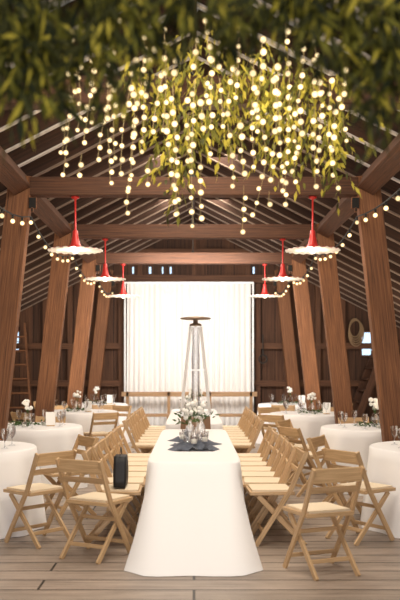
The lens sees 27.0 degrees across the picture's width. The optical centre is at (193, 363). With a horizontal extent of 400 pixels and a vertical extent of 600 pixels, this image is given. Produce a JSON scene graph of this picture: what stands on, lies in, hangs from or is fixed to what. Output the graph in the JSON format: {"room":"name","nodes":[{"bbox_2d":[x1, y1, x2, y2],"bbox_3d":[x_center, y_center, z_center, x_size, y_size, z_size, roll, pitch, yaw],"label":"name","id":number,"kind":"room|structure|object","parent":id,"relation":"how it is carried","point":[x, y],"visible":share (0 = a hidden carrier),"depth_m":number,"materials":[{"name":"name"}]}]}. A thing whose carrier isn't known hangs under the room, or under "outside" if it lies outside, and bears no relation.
{"room":"barn wedding venue","nodes":[
{"label":"barn wedding venue","id":0,"kind":"room"},
{"bbox_2d":[0,0,399,327],"bbox_3d":[0.000,-1.976,7.800,9.591,2.688,21.600,0,0,0],"label":"roof","id":1,"kind":"structure","parent":0,"point":[46,160],"depth_m":11.30,"materials":[{"name":"brown wood"}]},
{"bbox_2d":[0,146,111,275],"bbox_3d":[-1.920,-1.981,9.290,0.264,0.264,18.580,0,0,0],"label":"beam","id":2,"kind":"structure","parent":1,"relation":"attached to","point":[12,177],"depth_m":10.13,"materials":[{"name":"brown wood"}]},
{"bbox_2d":[276,135,399,275],"bbox_3d":[1.920,-1.981,9.290,0.264,0.264,18.580,0,0,0],"label":"beam","id":3,"kind":"structure","parent":1,"relation":"attached to","point":[384,167],"depth_m":8.90,"materials":[{"name":"brown wood"}]},
{"bbox_2d":[0,435,399,599],"bbox_3d":[0.000,1.550,7.800,9.400,0.001,21.600,0,0,0],"label":"floor","id":4,"kind":"structure","parent":0,"point":[27,572],"depth_m":6.25,"materials":[{"name":"brown wood"}]},
{"bbox_2d":[0,176,36,440],"bbox_3d":[-2.075,-0.260,9.180,0.707,3.647,0.190,0,0,0],"label":"post","id":5,"kind":"object","parent":4,"relation":"on","point":[14,242],"visible":0.87,"depth_m":9.12,"materials":[{"name":"brown wood"}]},
{"bbox_2d":[30,177,357,197],"bbox_3d":[0.000,-1.950,9.200,3.600,0.200,0.160,0,0,0],"label":"tie beam","id":6,"kind":"structure","parent":5,"relation":"on","point":[41,187],"depth_m":9.12,"materials":[{"name":"brown wood"}]},
{"bbox_2d":[48,196,102,254],"bbox_3d":[-1.310,-1.534,9.200,0.608,0.632,0.608,0,0,0],"label":"pendant lamp","id":7,"kind":"object","parent":6,"relation":"hanging from","point":[74,247],"visible":1,"depth_m":9.19,"materials":[{"name":"red metal"}]},
{"bbox_2d":[190,111,193,176],"bbox_3d":[-0.020,-2.585,9.200,0.090,1.070,0.086,0,0,0],"label":"rod","id":8,"kind":"object","parent":6,"relation":"on","point":[191,111],"visible":0.29,"depth_m":9.19,"materials":[{"name":"grey metal"}]},
{"bbox_2d":[285,196,340,254],"bbox_3d":[1.310,-1.534,9.200,0.608,0.632,0.608,0,0,0],"label":"pendant lamp","id":9,"kind":"object","parent":6,"relation":"hanging from","point":[312,248],"visible":1,"depth_m":9.19,"materials":[{"name":"red metal"}]},
{"bbox_2d":[8,323,31,422],"bbox_3d":[-3.800,0.315,18.005,0.799,2.451,0.776,0,0,0],"label":"ladder","id":10,"kind":"object","parent":4,"relation":"on","point":[25,332],"visible":0.47,"depth_m":18.00,"materials":[{"name":"brown wood"}]},
{"bbox_2d":[10,412,32,421],"bbox_3d":[-2.544,1.153,13.064,0.432,0.820,0.506,0,0,38],"label":"chair","id":11,"kind":"object","parent":4,"relation":"on","point":[15,415],"visible":0.18,"depth_m":12.87,"materials":[{"name":"brown wood"}]},
{"bbox_2d":[0,441,46,538],"bbox_3d":[-2.220,0.993,7.922,1.631,1.107,1.629,0,0,0],"label":"round table","id":12,"kind":"object","parent":4,"relation":"on","point":[16,458],"visible":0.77,"depth_m":7.53,"materials":[{"name":"white"}]},
{"bbox_2d":[3,449,76,548],"bbox_3d":[-1.346,1.153,7.262,0.506,0.820,0.432,0,0,42],"label":"chair","id":13,"kind":"object","parent":4,"relation":"on","point":[42,459],"visible":0.87,"depth_m":7.18,"materials":[{"name":"brown wood"}]},
{"bbox_2d":[6,399,88,488],"bbox_3d":[-2.126,0.996,10.626,1.572,1.100,1.570,0,0,0],"label":"round table","id":14,"kind":"object","parent":4,"relation":"on","point":[49,436],"visible":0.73,"depth_m":10.14,"materials":[{"name":"white fabric"}]},
{"bbox_2d":[35,416,65,422],"bbox_3d":[-2.070,1.153,11.706,0.432,0.820,0.506,0,0,5],"label":"chair","id":15,"kind":"object","parent":4,"relation":"on","point":[37,419],"visible":0.12,"depth_m":11.91,"materials":[{"name":"brown wood"}]},
{"bbox_2d":[34,223,71,421],"bbox_3d":[-2.075,-0.260,12.280,0.707,3.647,0.190,0,0,0],"label":"post","id":16,"kind":"object","parent":4,"relation":"on","point":[59,271],"visible":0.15,"depth_m":12.22,"materials":[{"name":"brown wood"}]},
{"bbox_2d":[71,224,316,238],"bbox_3d":[0.000,-1.950,12.300,3.600,0.200,0.160,0,0,0],"label":"tie beam","id":17,"kind":"structure","parent":16,"relation":"on","point":[85,231],"depth_m":12.22,"materials":[{"name":"brown wood"}]},
{"bbox_2d":[84,238,125,281],"bbox_3d":[-1.310,-1.534,12.300,0.608,0.632,0.608,0,0,0],"label":"pendant lamp","id":18,"kind":"object","parent":17,"relation":"hanging from","point":[105,276],"visible":1,"depth_m":12.29,"materials":[{"name":"red"}]},
{"bbox_2d":[262,238,302,281],"bbox_3d":[1.310,-1.534,12.300,0.608,0.632,0.608,0,0,0],"label":"pendant lamp","id":19,"kind":"object","parent":17,"relation":"hanging from","point":[282,276],"visible":1,"depth_m":12.29,"materials":[{"name":"red metal"}]},
{"bbox_2d":[54,405,67,409],"bbox_3d":[-2.403,1.153,14.904,0.432,0.820,0.506,0,0,-25],"label":"chair","id":20,"kind":"object","parent":4,"relation":"on","point":[57,407],"visible":0.04,"depth_m":15.12,"materials":[{"name":"brown wood"}]},
{"bbox_2d":[43,434,98,519],"bbox_3d":[-1.291,1.153,8.534,0.506,0.820,0.432,0,0,-33],"label":"chair","id":21,"kind":"object","parent":4,"relation":"on","point":[81,440],"visible":0.38,"depth_m":8.52,"materials":[{"name":"brown wood"}]},
{"bbox_2d":[67,254,99,408],"bbox_3d":[-2.075,-0.260,15.380,0.707,3.647,0.190,0,0,0],"label":"post","id":22,"kind":"object","parent":4,"relation":"on","point":[86,291],"visible":0.74,"depth_m":15.32,"materials":[{"name":"brown wood"}]},
{"bbox_2d":[96,253,291,263],"bbox_3d":[0.000,-1.950,15.400,3.600,0.200,0.160,0,0,0],"label":"tie beam","id":23,"kind":"structure","parent":22,"relation":"on","point":[111,258],"depth_m":15.32,"materials":[{"name":"brown wood"}]},
{"bbox_2d":[107,264,138,297],"bbox_3d":[-1.310,-1.534,15.400,0.608,0.632,0.608,0,0,0],"label":"pendant lamp","id":24,"kind":"object","parent":23,"relation":"hanging from","point":[122,294],"visible":1,"depth_m":15.38,"materials":[{"name":"red metal"}]},
{"bbox_2d":[248,264,280,297],"bbox_3d":[1.310,-1.534,15.400,0.608,0.632,0.608,0,0,0],"label":"pendant lamp","id":25,"kind":"object","parent":23,"relation":"hanging from","point":[264,294],"visible":1,"depth_m":15.38,"materials":[{"name":"red metal"}]},
{"bbox_2d":[54,390,121,453],"bbox_3d":[-1.952,0.991,13.952,1.550,1.110,1.549,0,0,0],"label":"round table","id":26,"kind":"object","parent":4,"relation":"on","point":[82,416],"visible":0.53,"depth_m":13.45,"materials":[{"name":"white fabric"}]},
{"bbox_2d":[55,457,132,563],"bbox_3d":[-0.795,1.153,6.729,0.432,0.820,0.506,0,0,28],"label":"chair","id":27,"kind":"object","parent":4,"relation":"on","point":[106,499],"visible":0.99,"depth_m":6.63,"materials":[{"name":"brown wood"}]},
{"bbox_2d":[64,387,131,443],"bbox_3d":[-1.952,0.993,16.543,1.461,1.106,1.454,0,0,0],"label":"round table","id":28,"kind":"object","parent":4,"relation":"on","point":[109,401],"visible":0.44,"depth_m":16.39,"materials":[{"name":"white fabric"}]},
{"bbox_2d":[87,270,114,401],"bbox_3d":[-2.075,-0.260,18.280,0.707,3.647,0.190,0,0,0],"label":"post","id":29,"kind":"object","parent":4,"relation":"on","point":[103,305],"visible":0.66,"depth_m":18.23,"materials":[{"name":"brown wood"}]},
{"bbox_2d":[83,412,118,460],"bbox_3d":[-1.473,1.153,13.020,0.432,0.820,0.506,0,0,-32],"label":"chair","id":30,"kind":"object","parent":4,"relation":"on","point":[96,416],"visible":0.44,"depth_m":12.86,"materials":[{"name":"brown wood"}]},
{"bbox_2d":[92,404,114,409],"bbox_3d":[-1.718,1.153,15.566,0.432,0.820,0.506,0,0,-14],"label":"chair","id":31,"kind":"object","parent":4,"relation":"on","point":[106,407],"visible":0.12,"depth_m":15.34,"materials":[{"name":"brown wood"}]},
{"bbox_2d":[81,447,142,545],"bbox_3d":[-0.712,1.153,7.295,0.506,0.820,0.432,0,0,-1],"label":"chair","id":32,"kind":"object","parent":4,"relation":"on","point":[130,489],"visible":0.52,"depth_m":7.12,"materials":[{"name":"brown wood"}]},
{"bbox_2d":[113,447,127,487],"bbox_3d":[-0.640,0.893,7.293,0.112,0.335,0.300,0,0,0],"label":"bag","id":33,"kind":"object","parent":32,"relation":"on","point":[120,465],"visible":1,"depth_m":7.17,"materials":[{"name":"black"}]},
{"bbox_2d":[91,442,145,528],"bbox_3d":[-0.698,1.153,7.735,0.506,0.820,0.432,0,0,-2],"label":"chair","id":34,"kind":"object","parent":4,"relation":"on","point":[96,450],"visible":0.4,"depth_m":7.69,"materials":[{"name":"brown wood"}]},
{"bbox_2d":[97,438,145,523],"bbox_3d":[-0.696,1.153,8.136,0.506,0.820,0.432,0,0,2],"label":"chair","id":35,"kind":"object","parent":4,"relation":"on","point":[102,444],"visible":0.32,"depth_m":8.13,"materials":[{"name":"brown wood"}]},
{"bbox_2d":[111,405,131,444],"bbox_3d":[-1.429,1.153,14.873,0.432,0.820,0.506,0,0,32],"label":"chair","id":36,"kind":"object","parent":4,"relation":"on","point":[113,407],"visible":0.16,"depth_m":14.99,"materials":[{"name":"brown wood"}]},
{"bbox_2d":[104,435,146,510],"bbox_3d":[-0.685,1.153,8.574,0.506,0.820,0.432,0,0,0],"label":"chair","id":37,"kind":"object","parent":4,"relation":"on","point":[107,439],"visible":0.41,"depth_m":8.64,"materials":[{"name":"brown wood"}]},
{"bbox_2d":[105,431,147,508],"bbox_3d":[-0.695,1.153,9.014,0.506,0.820,0.432,0,0,-1],"label":"chair","id":38,"kind":"object","parent":4,"relation":"on","point":[130,463],"visible":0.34,"depth_m":9.10,"materials":[{"name":"brown wood"}]},
{"bbox_2d":[112,428,148,491],"bbox_3d":[-0.687,1.153,9.425,0.506,0.820,0.432,0,0,-1],"label":"chair","id":39,"kind":"object","parent":4,"relation":"on","point":[114,432],"visible":0.27,"depth_m":9.48,"materials":[{"name":"brown wood"}]},
{"bbox_2d":[112,425,150,489],"bbox_3d":[-0.691,1.153,9.861,0.506,0.820,0.432,0,0,3],"label":"chair","id":40,"kind":"object","parent":4,"relation":"on","point":[119,430],"visible":0.32,"depth_m":10.01,"materials":[{"name":"brown wood"}]},
{"bbox_2d":[122,418,155,452],"bbox_3d":[-0.691,1.153,11.238,0.506,0.820,0.432,0,0,2],"label":"chair","id":41,"kind":"object","parent":4,"relation":"on","point":[126,423],"visible":0.42,"depth_m":11.06,"materials":[{"name":"brown wood"}]},
{"bbox_2d":[127,416,157,452],"bbox_3d":[-0.693,1.153,11.691,0.506,0.820,0.432,0,0,-3],"label":"chair","id":42,"kind":"object","parent":4,"relation":"on","point":[139,440],"visible":0.26,"depth_m":11.87,"materials":[{"name":"brown wood"}]},
{"bbox_2d":[129,414,158,450],"bbox_3d":[-0.697,1.153,12.127,0.506,0.820,0.432,0,0,-2],"label":"chair","id":43,"kind":"object","parent":4,"relation":"on","point":[131,416],"visible":0.28,"depth_m":12.19,"materials":[{"name":"brown wood"}]},
{"bbox_2d":[132,412,159,436],"bbox_3d":[-0.700,1.153,12.591,0.506,0.820,0.432,0,0,-2],"label":"chair","id":44,"kind":"object","parent":4,"relation":"on","point":[133,413],"visible":0.34,"depth_m":12.53,"materials":[{"name":"brown wood"}]},
{"bbox_2d":[134,411,160,433],"bbox_3d":[-0.688,1.153,13.018,0.506,0.820,0.432,0,0,-2],"label":"chair","id":45,"kind":"object","parent":4,"relation":"on","point":[135,412],"visible":0.27,"depth_m":12.89,"materials":[{"name":"brown wood"}]},
{"bbox_2d":[134,409,162,431],"bbox_3d":[-0.698,1.153,13.456,0.506,0.820,0.432,0,0,1],"label":"chair","id":46,"kind":"object","parent":4,"relation":"on","point":[138,411],"visible":0.28,"depth_m":13.61,"materials":[{"name":"brown wood"}]},
{"bbox_2d":[138,407,164,452],"bbox_3d":[-0.693,1.153,14.343,0.506,0.820,0.432,0,0,1],"label":"chair","id":47,"kind":"object","parent":4,"relation":"on","point":[140,407],"visible":0.24,"depth_m":14.44,"materials":[{"name":"brown wood"}]},
{"bbox_2d":[139,408,164,429],"bbox_3d":[-0.685,1.153,13.898,0.506,0.820,0.432,0,0,0],"label":"chair","id":48,"kind":"object","parent":4,"relation":"on","point":[140,409],"visible":0.33,"depth_m":13.89,"materials":[{"name":"brown wood"}]},
{"bbox_2d":[124,282,253,425],"bbox_3d":[-0.110,-0.120,18.195,2.835,3.340,0.125,0,0,0],"label":"drape","id":49,"kind":"object","parent":4,"relation":"on","point":[157,337],"visible":0.78,"depth_m":18.18,"materials":[{"name":"white fabric"}]},
{"bbox_2d":[121,392,256,431],"bbox_3d":[-0.100,1.070,17.625,2.900,0.960,0.410,0,0,0],"label":"bench","id":50,"kind":"object","parent":4,"relation":"on","point":[127,395],"visible":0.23,"depth_m":17.77,"materials":[{"name":"brown wood"}]},
{"bbox_2d":[124,399,262,576],"bbox_3d":[0.015,0.950,8.096,1.084,1.193,4.092,0,0,0],"label":"table","id":51,"kind":"object","parent":4,"relation":"on","point":[193,520],"visible":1,"depth_m":6.45,"materials":[{"name":"white fabric"}]},
{"bbox_2d":[165,385,222,428],"bbox_3d":[-0.001,0.939,12.800,0.853,1.214,3.690,0,0,0],"label":"table","id":52,"kind":"object","parent":4,"relation":"on","point":[216,423],"visible":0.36,"depth_m":12.08,"materials":[{"name":"white fabric"}]},
{"bbox_2d":[180,316,210,428],"bbox_3d":[0.020,0.475,10.550,0.460,2.150,0.460,0,0,0],"label":"patio heater","id":53,"kind":"object","parent":4,"relation":"on","point":[205,424],"visible":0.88,"depth_m":10.41,"materials":[{"name":"silver metal"}]},
{"bbox_2d":[223,406,247,427],"bbox_3d":[0.683,1.153,14.371,0.506,0.820,0.432,0,0,0],"label":"chair","id":54,"kind":"object","parent":4,"relation":"on","point":[245,409],"visible":0.3,"depth_m":14.33,"materials":[{"name":"brown wood"}]},
{"bbox_2d":[223,408,248,429],"bbox_3d":[0.686,1.153,13.907,0.506,0.820,0.432,0,0,2],"label":"chair","id":55,"kind":"object","parent":4,"relation":"on","point":[247,410],"visible":0.21,"depth_m":13.89,"materials":[{"name":"brown wood"}]},
{"bbox_2d":[225,409,251,431],"bbox_3d":[0.691,1.153,13.475,0.506,0.820,0.432,0,0,0],"label":"chair","id":56,"kind":"object","parent":4,"relation":"on","point":[249,411],"visible":0.32,"depth_m":13.47,"materials":[{"name":"brown wood"}]},
{"bbox_2d":[227,411,253,433],"bbox_3d":[0.697,1.153,13.027,0.506,0.820,0.432,0,0,1],"label":"chair","id":57,"kind":"object","parent":4,"relation":"on","point":[252,412],"visible":0.2,"depth_m":13.08,"materials":[{"name":"brown wood"}]},
{"bbox_2d":[228,413,255,449],"bbox_3d":[0.689,1.153,12.581,0.506,0.820,0.432,0,0,3],"label":"chair","id":58,"kind":"object","parent":4,"relation":"on","point":[244,434],"visible":0.22,"depth_m":12.53,"materials":[{"name":"brown wood"}]},
{"bbox_2d":[229,414,257,450],"bbox_3d":[0.691,1.153,12.137,0.506,0.820,0.432,0,0,-1],"label":"chair","id":59,"kind":"object","parent":4,"relation":"on","point":[255,417],"visible":0.28,"depth_m":12.19,"materials":[{"name":"brown wood"}]},
{"bbox_2d":[230,416,260,452],"bbox_3d":[0.697,1.153,11.684,0.506,0.820,0.432,0,0,3],"label":"chair","id":60,"kind":"object","parent":4,"relation":"on","point":[259,417],"visible":0.26,"depth_m":11.74,"materials":[{"name":"brown wood"}]},
{"bbox_2d":[232,418,264,452],"bbox_3d":[0.687,1.153,11.238,0.506,0.820,0.432,0,0,2],"label":"chair","id":61,"kind":"object","parent":4,"relation":"on","point":[248,446],"visible":0.45,"depth_m":11.06,"materials":[{"name":"brown wood"}]},
{"bbox_2d":[237,426,276,456],"bbox_3d":[0.697,1.153,9.868,0.506,0.820,0.432,0,0,-2],"label":"chair","id":62,"kind":"object","parent":4,"relation":"on","point":[269,428],"visible":0.24,"depth_m":10.01,"materials":[{"name":"brown wood"}]},
{"bbox_2d":[239,428,277,502],"bbox_3d":[0.681,1.153,9.426,0.506,0.820,0.432,0,0,1],"label":"chair","id":63,"kind":"object","parent":4,"relation":"on","point":[242,459],"visible":0.41,"depth_m":9.38,"materials":[{"name":"brown wood"}]},
{"bbox_2d":[240,432,279,499],"bbox_3d":[0.682,1.153,9.016,0.506,0.820,0.432,0,0,-2],"label":"chair","id":64,"kind":"object","parent":4,"relation":"on","point":[276,435],"visible":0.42,"depth_m":8.98,"materials":[{"name":"brown wood"}]},
{"bbox_2d":[241,435,284,513],"bbox_3d":[0.695,1.153,8.567,0.506,0.820,0.432,0,0,1],"label":"chair","id":65,"kind":"object","parent":4,"relation":"on","point":[277,451],"visible":0.48,"depth_m":8.57,"materials":[{"name":"brown wood"}]},
{"bbox_2d":[241,438,289,518],"bbox_3d":[0.694,1.153,8.162,0.506,0.820,0.432,0,0,3],"label":"chair","id":66,"kind":"object","parent":4,"relation":"on","point":[286,443],"visible":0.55,"depth_m":8.11,"materials":[{"name":"brown wood"}]},
{"bbox_2d":[242,442,295,534],"bbox_3d":[0.697,1.153,7.736,0.506,0.820,0.432,0,0,3],"label":"chair","id":67,"kind":"object","parent":4,"relation":"on","point":[291,449],"visible":0.52,"depth_m":7.76,"materials":[{"name":"brown wood"}]},
{"bbox_2d":[257,406,280,451],"bbox_3d":[1.395,1.153,14.305,0.432,0.820,0.506,0,0,-24],"label":"chair","id":68,"kind":"object","parent":4,"relation":"on","point":[261,410],"visible":0.17,"depth_m":14.47,"materials":[{"name":"brown wood"}]},
{"bbox_2d":[258,414,293,462],"bbox_3d":[1.272,1.153,12.462,0.432,0.820,0.506,0,0,38],"label":"chair","id":69,"kind":"object","parent":4,"relation":"on","point":[267,418],"visible":0.17,"depth_m":12.31,"materials":[{"name":"brown wood"}]},
{"bbox_2d":[245,447,308,546],"bbox_3d":[0.720,1.153,7.297,0.506,0.820,0.432,0,0,-2],"label":"chair","id":70,"kind":"object","parent":4,"relation":"on","point":[300,455],"visible":0.87,"depth_m":7.11,"materials":[{"name":"brown wood"}]},
{"bbox_2d":[271,405,294,410],"bbox_3d":[1.669,1.153,15.446,0.432,0.820,0.506,0,0,11],"label":"chair","id":71,"kind":"object","parent":4,"relation":"on","point":[282,407],"visible":0.12,"depth_m":15.21,"materials":[{"name":"brown wood"}]},
{"bbox_2d":[273,270,300,402],"bbox_3d":[2.075,-0.260,18.280,0.707,3.647,0.190,0,0,0],"label":"post","id":72,"kind":"object","parent":4,"relation":"on","point":[284,305],"visible":0.64,"depth_m":18.23,"materials":[{"name":"brown wood"}]},
{"bbox_2d":[256,387,322,443],"bbox_3d":[1.908,0.994,16.449,1.457,1.104,1.469,0,0,0],"label":"round table","id":73,"kind":"object","parent":4,"relation":"on","point":[301,403],"visible":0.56,"depth_m":16.23,"materials":[{"name":"white fabric"}]},
{"bbox_2d":[275,419,317,480],"bbox_3d":[1.384,1.153,11.008,0.506,0.820,0.432,0,0,30],"label":"chair","id":74,"kind":"object","parent":4,"relation":"on","point":[285,423],"visible":0.3,"depth_m":11.06,"materials":[{"name":"brown wood"}]},
{"bbox_2d":[277,426,329,496],"bbox_3d":[1.321,1.153,9.970,0.506,0.820,0.432,0,0,-28],"label":"chair","id":75,"kind":"object","parent":4,"relation":"on","point":[285,431],"visible":0.53,"depth_m":9.84,"materials":[{"name":"brown wood"}]},
{"bbox_2d":[288,253,321,410],"bbox_3d":[2.075,-0.260,15.380,0.707,3.647,0.190,0,0,0],"label":"post","id":76,"kind":"object","parent":4,"relation":"on","point":[301,291],"visible":0.72,"depth_m":15.32,"materials":[{"name":"brown wood"}]},
{"bbox_2d":[266,392,354,465],"bbox_3d":[1.888,0.997,13.351,1.516,1.097,1.522,0,0,0],"label":"round table","id":77,"kind":"object","parent":4,"relation":"on","point":[310,423],"visible":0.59,"depth_m":12.73,"materials":[{"name":"white fabric"}]},
{"bbox_2d":[282,465,364,580],"bbox_3d":[0.956,1.153,6.229,0.432,0.820,0.506,0,0,-22],"label":"chair","id":78,"kind":"object","parent":4,"relation":"on","point":[307,510],"visible":1,"depth_m":6.12,"materials":[{"name":"brown wood"}]},
{"bbox_2d":[316,223,353,423],"bbox_3d":[2.075,-0.260,12.280,0.707,3.647,0.190,0,0,0],"label":"post","id":79,"kind":"object","parent":4,"relation":"on","point":[327,270],"visible":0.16,"depth_m":12.22,"materials":[{"name":"brown wood"}]},
{"bbox_2d":[306,435,366,516],"bbox_3d":[1.461,1.153,8.503,0.506,0.820,0.432,0,0,29],"label":"chair","id":80,"kind":"object","parent":4,"relation":"on","point":[314,442],"visible":0.26,"depth_m":8.43,"materials":[{"name":"brown wood"}]},
{"bbox_2d":[313,397,381,495],"bbox_3d":[2.274,0.981,10.457,1.527,1.131,1.525,0,0,0],"label":"round table","id":81,"kind":"object","parent":4,"relation":"on","point":[354,437],"visible":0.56,"depth_m":9.97,"materials":[{"name":"white fabric"}]},
{"bbox_2d":[338,417,368,423],"bbox_3d":[2.249,1.153,11.498,0.432,0.820,0.506,0,0,-2],"label":"chair","id":82,"kind":"object","parent":4,"relation":"on","point":[356,419],"visible":0.12,"depth_m":11.70,"materials":[{"name":"brown wood"}]},
{"bbox_2d":[321,447,395,545],"bbox_3d":[1.462,1.153,7.380,0.506,0.820,0.432,0,0,-35],"label":"chair","id":83,"kind":"object","parent":4,"relation":"on","point":[349,457],"visible":0.72,"depth_m":7.28,"materials":[{"name":"brown wood"}]},
{"bbox_2d":[352,352,375,416],"bbox_3d":[3.711,0.450,17.850,0.958,2.200,0.860,0,0,0],"label":"stair","id":84,"kind":"structure","parent":4,"relation":"on","point":[363,400],"depth_m":17.73,"materials":[{"name":"brown wood"}]},
{"bbox_2d":[351,176,399,441],"bbox_3d":[2.075,-0.260,9.180,0.707,3.647,0.190,0,0,0],"label":"post","id":85,"kind":"object","parent":4,"relation":"on","point":[372,233],"visible":0.82,"depth_m":9.12,"materials":[{"name":"brown wood"}]},
{"bbox_2d":[360,441,399,538],"bbox_3d":[2.397,0.996,7.944,1.618,1.100,1.612,0,0,0],"label":"round table","id":86,"kind":"object","parent":4,"relation":"on","point":[383,466],"visible":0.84,"depth_m":7.64,"materials":[{"name":"white"}]},
{"bbox_3d":[-2.075,-0.260,5.980,0.707,3.647,0.190,0,0,0],"label":"post","id":87,"kind":"object","parent":4,"relation":"on","visible":0},
{"bbox_2d":[0,206,50,248],"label":"string light","id":88,"kind":"object","parent":87,"relation":"hanging from","point":[1,215],"depth_m":8.63,"materials":[{"name":"black"}]},
{"bbox_2d":[50,252,112,297],"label":"string light","id":89,"kind":"object","parent":87,"relation":"hanging from","point":[51,254],"depth_m":12.63,"materials":[{"name":"black"}]},
{"bbox_2d":[0,76,399,109],"bbox_3d":[0.000,-1.950,6.000,3.600,0.200,0.160,0,0,0],"label":"tie beam","id":90,"kind":"structure","parent":87,"relation":"on","point":[84,98],"depth_m":5.92,"materials":[{"name":"brown wood"}]},
{"bbox_2d":[188,4,194,75],"bbox_3d":[-0.020,-2.585,6.000,0.090,1.070,0.086,0,0,0],"label":"rod","id":91,"kind":"object","parent":90,"relation":"on","point":[191,48],"visible":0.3,"depth_m":5.99,"materials":[{"name":"grey metal"}]},
{"bbox_2d":[0,0,399,233],"bbox_3d":[0.213,-1.468,4.194,2.270,1.702,3.698,0,0,0],"label":"chandelier","id":92,"kind":"object","parent":90,"relation":"hanging from","point":[97,39],"visible":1,"depth_m":2.73,"materials":[{"name":"green plant"}]},
{"bbox_2d":[275,188,399,296],"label":"string light","id":93,"kind":"object","parent":87,"relation":"hanging from","point":[397,192],"depth_m":9.52,"materials":[{"name":"black"}]},
{"bbox_2d":[8,239,399,422],"bbox_3d":[0.000,-0.750,18.510,9.400,4.600,0.160,0,0,0],"label":"wall","id":94,"kind":"structure","parent":0,"point":[257,279],"depth_m":18.48,"materials":[{"name":"brown wood"}]},
{"bbox_2d":[258,335,267,363],"bbox_3d":[1.520,-0.329,18.380,0.204,0.642,0.025,0,0,0],"label":"pulley","id":95,"kind":"object","parent":94,"relation":"hanging from","point":[262,335],"visible":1,"depth_m":18.37,"materials":[{"name":"grey metal"}]},
{"bbox_2d":[348,318,363,345],"bbox_3d":[3.590,-0.700,18.424,0.356,0.622,0.068,0,0,0],"label":"rope coil","id":96,"kind":"object","parent":94,"relation":"attached to","point":[361,330],"visible":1,"depth_m":18.41,"materials":[{"name":"brown fabric"}]},
{"bbox_2d":[11,0,399,111],"bbox_3d":[0.000,-2.064,7.800,9.500,2.423,21.600,0,0,0],"label":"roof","id":97,"kind":"object","parent":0,"point":[63,3],"depth_m":7.02,"materials":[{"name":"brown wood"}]}
]}

